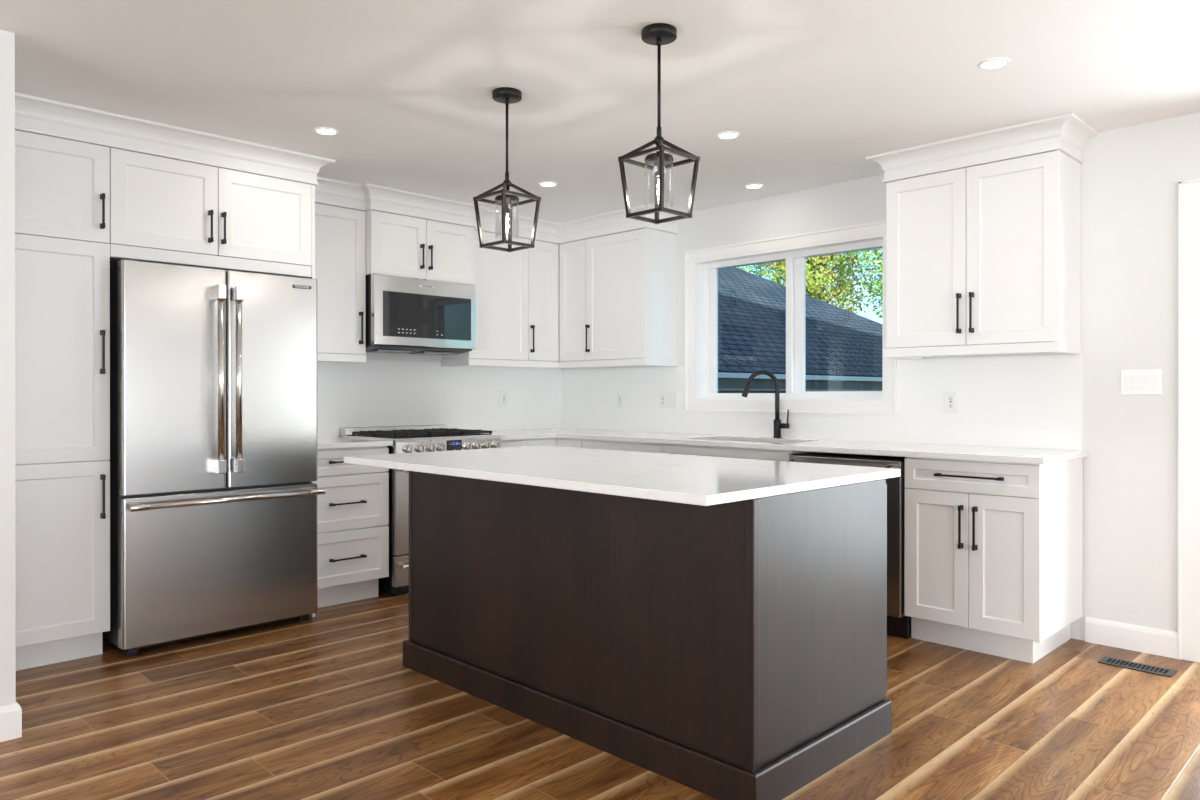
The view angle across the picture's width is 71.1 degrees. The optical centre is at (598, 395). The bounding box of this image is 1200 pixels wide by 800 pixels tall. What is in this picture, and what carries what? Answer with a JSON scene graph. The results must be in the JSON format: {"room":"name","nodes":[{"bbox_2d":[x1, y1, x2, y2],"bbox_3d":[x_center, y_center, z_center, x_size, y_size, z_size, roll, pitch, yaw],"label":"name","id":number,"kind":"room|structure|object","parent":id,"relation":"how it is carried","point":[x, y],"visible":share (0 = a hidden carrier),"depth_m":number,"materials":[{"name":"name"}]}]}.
{"room":"kitchen","nodes":[
{"label":"kitchen","id":0,"kind":"room"},
{"bbox_2d":[0,30,15,705],"bbox_3d":[-2.667,-0.034,2.339,1.715,2.431,0.120,0,0,-45],"label":"wall partition","id":1,"kind":"structure","parent":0,"point":[7,39],"depth_m":2.88,"materials":[{"name":"white paint"}]},
{"bbox_2d":[0,701,21,741],"bbox_3d":[-2.662,1.123,2.346,1.730,0.118,0.150,0,0,-45],"label":"baseboard","id":2,"kind":"structure","parent":1,"relation":"attached to","point":[10,714],"depth_m":2.88,"materials":[{"name":"white paint"}]},
{"bbox_2d":[364,352,441,361],"bbox_3d":[-4.250,0.065,2.855,11.320,2.631,0.160,0,0,-45],"label":"wall","id":3,"kind":"structure","parent":0,"point":[369,355],"depth_m":5.66,"materials":[{"name":"white paint"}]},
{"bbox_2d":[315,203,365,362],"bbox_3d":[-1.703,-0.661,5.025,0.515,0.920,0.353,0,0,-45],"label":"upper cabinet","id":4,"kind":"object","parent":3,"relation":"attached to","point":[340,233],"visible":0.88,"depth_m":4.99,"materials":[{"name":"white paint"}]},
{"bbox_2d":[365,210,473,284],"bbox_3d":[-1.227,-0.930,5.455,0.762,0.384,0.414,0,0,-45],"label":"upper cabinet","id":5,"kind":"object","parent":3,"relation":"attached to","point":[396,245],"visible":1,"depth_m":5.29,"materials":[{"name":"white paint"}]},
{"bbox_2d":[366,274,475,354],"bbox_3d":[-1.226,-0.506,5.454,0.754,0.459,0.404,0,0,-45],"label":"microwave","id":6,"kind":"object","parent":5,"relation":"attached to","point":[404,314],"visible":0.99,"depth_m":5.28,"materials":[{"name":"silver metal"}]},
{"bbox_2d":[366,345,471,353],"bbox_3d":[-1.232,-0.293,5.459,0.738,0.026,0.365,0,0,-45],"label":"vent hood","id":7,"kind":"object","parent":6,"relation":"attached to","point":[412,349],"depth_m":5.37,"materials":[{"name":"grey metal"}]},
{"bbox_2d":[317,360,561,437],"bbox_3d":[-1.152,0.027,5.820,2.412,0.521,0.006,0,0,-45],"label":"backsplash","id":8,"kind":"structure","parent":3,"relation":"attached to","point":[372,393],"depth_m":5.82,"materials":[{"name":"white stone"}]},
{"bbox_2d":[500,391,507,406],"bbox_3d":[-0.710,0.025,6.251,0.072,0.117,0.008,0,0,-45],"label":"wall outlet","id":9,"kind":"object","parent":8,"relation":"attached to","point":[503,394],"visible":1,"depth_m":6.25,"materials":[{"name":"white plastic"}]},
{"bbox_2d":[502,395,505,403],"bbox_3d":[-0.708,0.025,6.249,0.033,0.066,0.003,0,0,-45],"label":"receptacle","id":10,"kind":"object","parent":9,"relation":"attached to","point":[503,396],"depth_m":6.25,"materials":[{"name":"white plastic"}]},
{"bbox_2d":[441,230,558,367],"bbox_3d":[-0.577,-0.663,6.146,1.146,0.920,0.353,0,0,-45],"label":"upper cabinet","id":11,"kind":"object","parent":3,"relation":"attached to","point":[517,292],"visible":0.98,"depth_m":5.94,"materials":[{"name":"white paint"}]},
{"bbox_2d":[0,0,1199,222],"bbox_3d":[0.039,-1.342,-1.457,11.320,0.200,12.320,0,0,-45],"label":"ceiling","id":12,"kind":"structure","parent":0,"point":[811,90],"depth_m":3.30,"materials":[{"name":"white paint"}]},
{"bbox_2d":[314,127,337,134],"bbox_3d":[-1.291,-1.249,3.973,0.110,0.006,0.110,0,0,-45],"label":"recessed light","id":13,"kind":"object","parent":12,"relation":"in","point":[322,130],"visible":1,"depth_m":3.97,"materials":[{"name":"white paint"}]},
{"bbox_2d":[473,87,540,251],"bbox_3d":[-0.380,-0.931,3.465,0.198,0.640,0.198,0,0,-45],"label":"pendant light","id":14,"kind":"object","parent":12,"relation":"hanging from","point":[507,95],"visible":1,"depth_m":3.46,"materials":[{"name":"black metal"}]},
{"bbox_2d":[495,186,518,214],"bbox_3d":[-0.380,-0.807,3.466,0.100,0.117,0.100,0,0,-45],"label":"socket","id":15,"kind":"object","parent":14,"relation":"attached to","point":[510,199],"depth_m":3.45,"materials":[{"name":"grey metal"}]},
{"bbox_2d":[539,182,556,186],"bbox_3d":[-0.302,-1.251,4.976,0.110,0.006,0.110,0,0,-45],"label":"recessed light","id":16,"kind":"object","parent":12,"relation":"in","point":[545,184],"visible":1,"depth_m":4.97,"materials":[{"name":"white paint"}]},
{"bbox_2d":[618,23,699,223],"bbox_3d":[0.206,-0.930,2.877,0.198,0.640,0.198,0,0,-45],"label":"pendant light","id":17,"kind":"object","parent":12,"relation":"hanging from","point":[658,34],"visible":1,"depth_m":2.87,"materials":[{"name":"black metal"}]},
{"bbox_2d":[644,143,673,178],"bbox_3d":[0.206,-0.806,2.877,0.100,0.117,0.100,0,0,-45],"label":"socket","id":18,"kind":"object","parent":17,"relation":"attached to","point":[652,159],"depth_m":2.87,"materials":[{"name":"grey metal"}]},
{"bbox_2d":[717,132,739,138],"bbox_3d":[0.620,-1.249,4.035,0.110,0.006,0.110,0,0,-45],"label":"recessed light","id":19,"kind":"object","parent":12,"relation":"in","point":[724,135],"visible":1,"depth_m":4.03,"materials":[{"name":"white paint"}]},
{"bbox_2d":[745,184,762,188],"bbox_3d":[0.928,-1.251,5.024,0.110,0.006,0.110,0,0,-45],"label":"recessed light","id":20,"kind":"object","parent":12,"relation":"in","point":[750,186],"visible":1,"depth_m":5.02,"materials":[{"name":"white paint"}]},
{"bbox_2d":[978,57,1009,69],"bbox_3d":[1.486,-1.248,3.158,0.110,0.006,0.110,0,0,-45],"label":"recessed light","id":21,"kind":"object","parent":12,"relation":"in","point":[993,63],"visible":1,"depth_m":3.15,"materials":[{"name":"white paint"}]},
{"bbox_2d":[0,583,1199,799],"bbox_3d":[0.039,1.289,-1.452,11.200,0.200,12.200,0,0,-45],"label":"floor","id":22,"kind":"structure","parent":0,"point":[326,706],"depth_m":2.93,"materials":[{"name":"brown wood"}]},
{"bbox_2d":[15,130,109,670],"bbox_3d":[-2.603,0.030,3.856,0.462,2.298,0.741,0,0,-45],"label":"pantry cabinet","id":23,"kind":"object","parent":22,"relation":"on","point":[62,186],"visible":0.99,"depth_m":3.65,"materials":[{"name":"white paint"}]},
{"bbox_2d":[109,148,314,616],"bbox_3d":[-2.093,0.029,4.364,0.973,2.298,0.741,0,0,-45],"label":"tall cabinet","id":24,"kind":"object","parent":22,"relation":"on","point":[163,210],"visible":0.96,"depth_m":4.08,"materials":[{"name":"white paint"}]},
{"bbox_2d":[102,258,325,656],"bbox_3d":[-2.031,0.278,4.301,0.926,1.800,0.842,0,0,-45],"label":"refrigerator","id":25,"kind":"object","parent":22,"relation":"on","point":[213,460],"visible":1,"depth_m":3.99,"materials":[{"name":"grey metal"}]},
{"bbox_2d":[315,446,388,607],"bbox_3d":[-1.601,0.733,4.915,0.496,0.886,0.642,0,0,-45],"label":"base cabinet","id":26,"kind":"object","parent":22,"relation":"on","point":[353,511],"visible":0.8,"depth_m":4.72,"materials":[{"name":"white paint"}]},
{"bbox_2d":[317,437,392,448],"bbox_3d":[-1.599,0.275,4.918,0.505,0.028,0.642,0,0,-45],"label":"countertop","id":27,"kind":"structure","parent":26,"relation":"on","point":[322,442],"depth_m":4.79,"materials":[{"name":"stone"}]},
{"bbox_2d":[340,425,500,594],"bbox_3d":[-1.116,0.689,5.343,0.766,0.974,0.720,0,0,-45],"label":"gas range","id":28,"kind":"object","parent":22,"relation":"on","point":[416,438],"visible":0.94,"depth_m":4.95,"materials":[{"name":"silver metal"}]},
{"bbox_2d":[341,434,493,440],"bbox_3d":[-1.141,0.266,5.367,0.766,0.032,0.625,0,0,-45],"label":"cooktop","id":29,"kind":"object","parent":28,"relation":"in","point":[392,437],"depth_m":5.11,"materials":[{"name":"silver metal"}]},
{"bbox_2d":[501,438,583,447],"bbox_3d":[-0.388,0.731,5.965,1.124,0.886,0.865,0,0,-45],"label":"base cabinet","id":30,"kind":"object","parent":22,"relation":"on","point":[562,442],"visible":0.13,"depth_m":5.67,"materials":[{"name":"white paint"}]},
{"bbox_2d":[485,428,1088,463],"bbox_3d":[0.624,0.275,4.945,1.130,0.028,3.742,0,0,-45],"label":"countertop","id":31,"kind":"structure","parent":30,"relation":"on","point":[919,450],"depth_m":4.50,"materials":[{"name":"stone"}]},
{"bbox_2d":[742,370,788,437],"bbox_3d":[1.018,0.052,5.149,0.307,0.418,0.071,0,0,-7],"label":"kitchen faucet","id":32,"kind":"object","parent":31,"relation":"on","point":[778,425],"visible":0.97,"depth_m":5.15,"materials":[{"name":"black metal"}]},
{"bbox_2d":[582,439,663,452],"bbox_3d":[0.336,0.732,5.579,0.642,0.886,0.701,0,0,-45],"label":"base cabinet","id":33,"kind":"object","parent":22,"relation":"on","point":[587,443],"visible":0.02,"depth_m":5.36,"materials":[{"name":"white paint"}]},
{"bbox_2d":[403,471,891,799],"bbox_3d":[0.094,0.737,3.313,0.851,0.886,1.841,0,0,-45],"label":"kitchen island","id":34,"kind":"object","parent":22,"relation":"on","point":[737,650],"visible":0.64,"depth_m":2.74,"materials":[{"name":"brown wood"}]},
{"bbox_2d":[344,445,899,505],"bbox_3d":[-0.007,0.278,3.337,1.137,0.028,1.973,0,0,-45],"label":"island countertop","id":35,"kind":"structure","parent":34,"relation":"on","point":[678,478],"depth_m":3.00,"materials":[{"name":"stone"}]},
{"bbox_2d":[662,444,807,460],"bbox_3d":[0.904,0.733,5.008,0.642,0.886,0.905,0,0,-45],"label":"base cabinet","id":36,"kind":"object","parent":22,"relation":"on","point":[714,451],"visible":0.02,"depth_m":4.77,"materials":[{"name":"white paint"}]},
{"bbox_2d":[788,452,910,638],"bbox_3d":[1.421,0.744,4.436,0.673,0.868,0.624,0,0,-45],"label":"dishwasher","id":37,"kind":"object","parent":22,"relation":"on","point":[898,625],"visible":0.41,"depth_m":4.06,"materials":[{"name":"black metal"}]},
{"bbox_2d":[904,457,1082,663],"bbox_3d":[1.884,0.735,4.023,0.643,0.886,0.606,0,0,-45],"label":"base cabinet","id":38,"kind":"object","parent":22,"relation":"on","point":[993,551],"visible":0.98,"depth_m":3.81,"materials":[{"name":"white paint"}]},
{"bbox_2d":[1098,656,1176,676],"bbox_3d":[2.337,1.177,3.649,0.111,0.004,0.274,0,0,-45],"label":"floor vent","id":39,"kind":"object","parent":22,"relation":"in","point":[1162,671],"visible":1,"depth_m":3.64,"materials":[{"name":"grey metal"}]},
{"bbox_2d":[562,112,1199,640],"bbox_3d":[4.051,0.066,2.425,0.160,2.631,12.160,0,0,-45],"label":"wall","id":40,"kind":"structure","parent":0,"point":[1130,176],"depth_m":3.93,"materials":[{"name":"white paint"}]},
{"bbox_2d":[15,92,678,243],"bbox_3d":[-1.111,-1.188,4.761,3.857,0.132,0.957,0,0,-45],"label":"crown molding","id":41,"kind":"structure","parent":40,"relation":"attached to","point":[36,115],"depth_m":4.30,"materials":[{"name":"white paint"}]},
{"bbox_2d":[559,228,676,367],"bbox_3d":[0.106,-0.663,6.022,0.353,0.920,0.888,0,0,-45],"label":"upper cabinet","id":42,"kind":"object","parent":40,"relation":"attached to","point":[617,292],"visible":1,"depth_m":5.82,"materials":[{"name":"white paint"}]},
{"bbox_2d":[685,221,896,414],"bbox_3d":[1.183,-0.440,5.284,0.171,1.095,1.514,0,0,-45],"label":"window","id":43,"kind":"structure","parent":40,"relation":"in","point":[702,266],"depth_m":5.30,"materials":[{"name":"white paint"}]},
{"bbox_2d":[562,354,1081,449],"bbox_3d":[1.016,0.044,5.357,0.006,0.490,3.710,0,0,-45],"label":"backsplash","id":44,"kind":"structure","parent":40,"relation":"attached to","point":[1010,401],"depth_m":4.59,"materials":[{"name":"white stone"}]},
{"bbox_2d":[616,392,623,407],"bbox_3d":[0.155,0.031,6.212,0.008,0.117,0.072,0,0,-45],"label":"wall outlet","id":45,"kind":"object","parent":44,"relation":"attached to","point":[619,395],"visible":1,"depth_m":6.21,"materials":[{"name":"white plastic"}]},
{"bbox_2d":[659,391,677,407],"bbox_3d":[0.484,0.028,5.880,0.010,0.117,0.165,0,0,-45],"label":"wall outlet","id":46,"kind":"object","parent":44,"relation":"attached to","point":[667,399],"visible":1,"depth_m":5.88,"materials":[{"name":"white plastic"}]},
{"bbox_2d":[661,395,664,403],"bbox_3d":[0.450,0.028,5.911,0.003,0.066,0.033,0,0,-45],"label":"receptacle","id":47,"kind":"object","parent":46,"relation":"attached to","point":[662,396],"depth_m":5.91,"materials":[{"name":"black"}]},
{"bbox_2d":[944,391,957,412],"bbox_3d":[1.877,0.033,4.481,0.008,0.117,0.072,0,0,-45],"label":"wall outlet","id":48,"kind":"object","parent":44,"relation":"attached to","point":[950,397],"visible":1,"depth_m":4.48,"materials":[{"name":"white plastic"}]},
{"bbox_2d":[948,396,953,407],"bbox_3d":[1.876,0.033,4.479,0.003,0.066,0.033,0,0,-45],"label":"receptacle","id":49,"kind":"object","parent":48,"relation":"attached to","point":[950,398],"depth_m":4.48,"materials":[{"name":"white plastic"}]},
{"bbox_2d":[865,113,1097,182],"bbox_3d":[1.886,-1.187,4.200,0.399,0.132,0.984,0,0,-45],"label":"crown molding","id":50,"kind":"structure","parent":40,"relation":"attached to","point":[1066,133],"depth_m":4.02,"materials":[{"name":"white paint"}]},
{"bbox_2d":[884,150,1081,358],"bbox_3d":[1.902,-0.660,4.217,0.353,0.920,0.846,0,0,-45],"label":"upper cabinet","id":51,"kind":"object","parent":40,"relation":"attached to","point":[984,259],"visible":1,"depth_m":4.06,"materials":[{"name":"white paint"}]},
{"bbox_2d":[1085,617,1177,658],"bbox_3d":[2.465,1.120,3.894,0.015,0.118,0.373,0,0,-45],"label":"baseboard","id":52,"kind":"structure","parent":40,"relation":"attached to","point":[1161,642],"depth_m":3.88,"materials":[{"name":"white paint"}]},
{"bbox_2d":[1121,369,1161,394],"bbox_3d":[2.496,-0.062,3.866,0.010,0.117,0.165,0,0,-45],"label":"light switch","id":53,"kind":"object","parent":40,"relation":"attached to","point":[1140,381],"visible":1,"depth_m":3.86,"materials":[{"name":"white plastic"}]},
{"bbox_2d":[1178,179,1199,662],"bbox_3d":[3.365,0.113,3.099,0.180,2.135,2.023,0,0,-45],"label":"door","id":54,"kind":"structure","parent":40,"relation":"in","point":[1189,190],"depth_m":3.73,"materials":[{"name":"white paint"}]},
{"label":"outside","id":55,"kind":"structure","parent":0,"visible":0},
{"bbox_3d":[17.425,2.290,24.317,130.000,0.300,120.000,0,0,-45],"label":"ground","id":56,"kind":"structure","parent":55,"visible":0},
{"bbox_2d":[737,256,842,285],"bbox_3d":[9.669,-4.157,41.674,5.876,12.550,7.486,0,0,16],"label":"tree","id":57,"kind":"object","parent":56,"relation":"on","point":[757,272],"visible":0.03,"depth_m":41.55,"materials":[{"name":"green plant"}]},
{"bbox_2d":[718,267,881,392],"bbox_3d":[-4.521,-1.040,16.508,32.080,6.390,14.100,0,0,-45],"label":"neighbouring house","id":58,"kind":"structure","parent":56,"relation":"on","point":[844,347],"depth_m":17.20,"materials":[{"name":"grey"}]},
{"bbox_2d":[759,250,882,312],"bbox_3d":[8.955,-3.023,33.614,5.769,10.311,5.475,0,0,-45],"label":"tree","id":59,"kind":"object","parent":56,"relation":"on","point":[816,281],"visible":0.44,"depth_m":32.70,"materials":[{"name":"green plant"}]},
{"bbox_2d":[839,248,882,317],"bbox_3d":[11.243,-3.208,29.263,6.009,10.699,5.524,0,0,-45],"label":"tree","id":60,"kind":"object","parent":56,"relation":"on","point":[880,266],"visible":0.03,"depth_m":29.51,"materials":[{"name":"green plant"}]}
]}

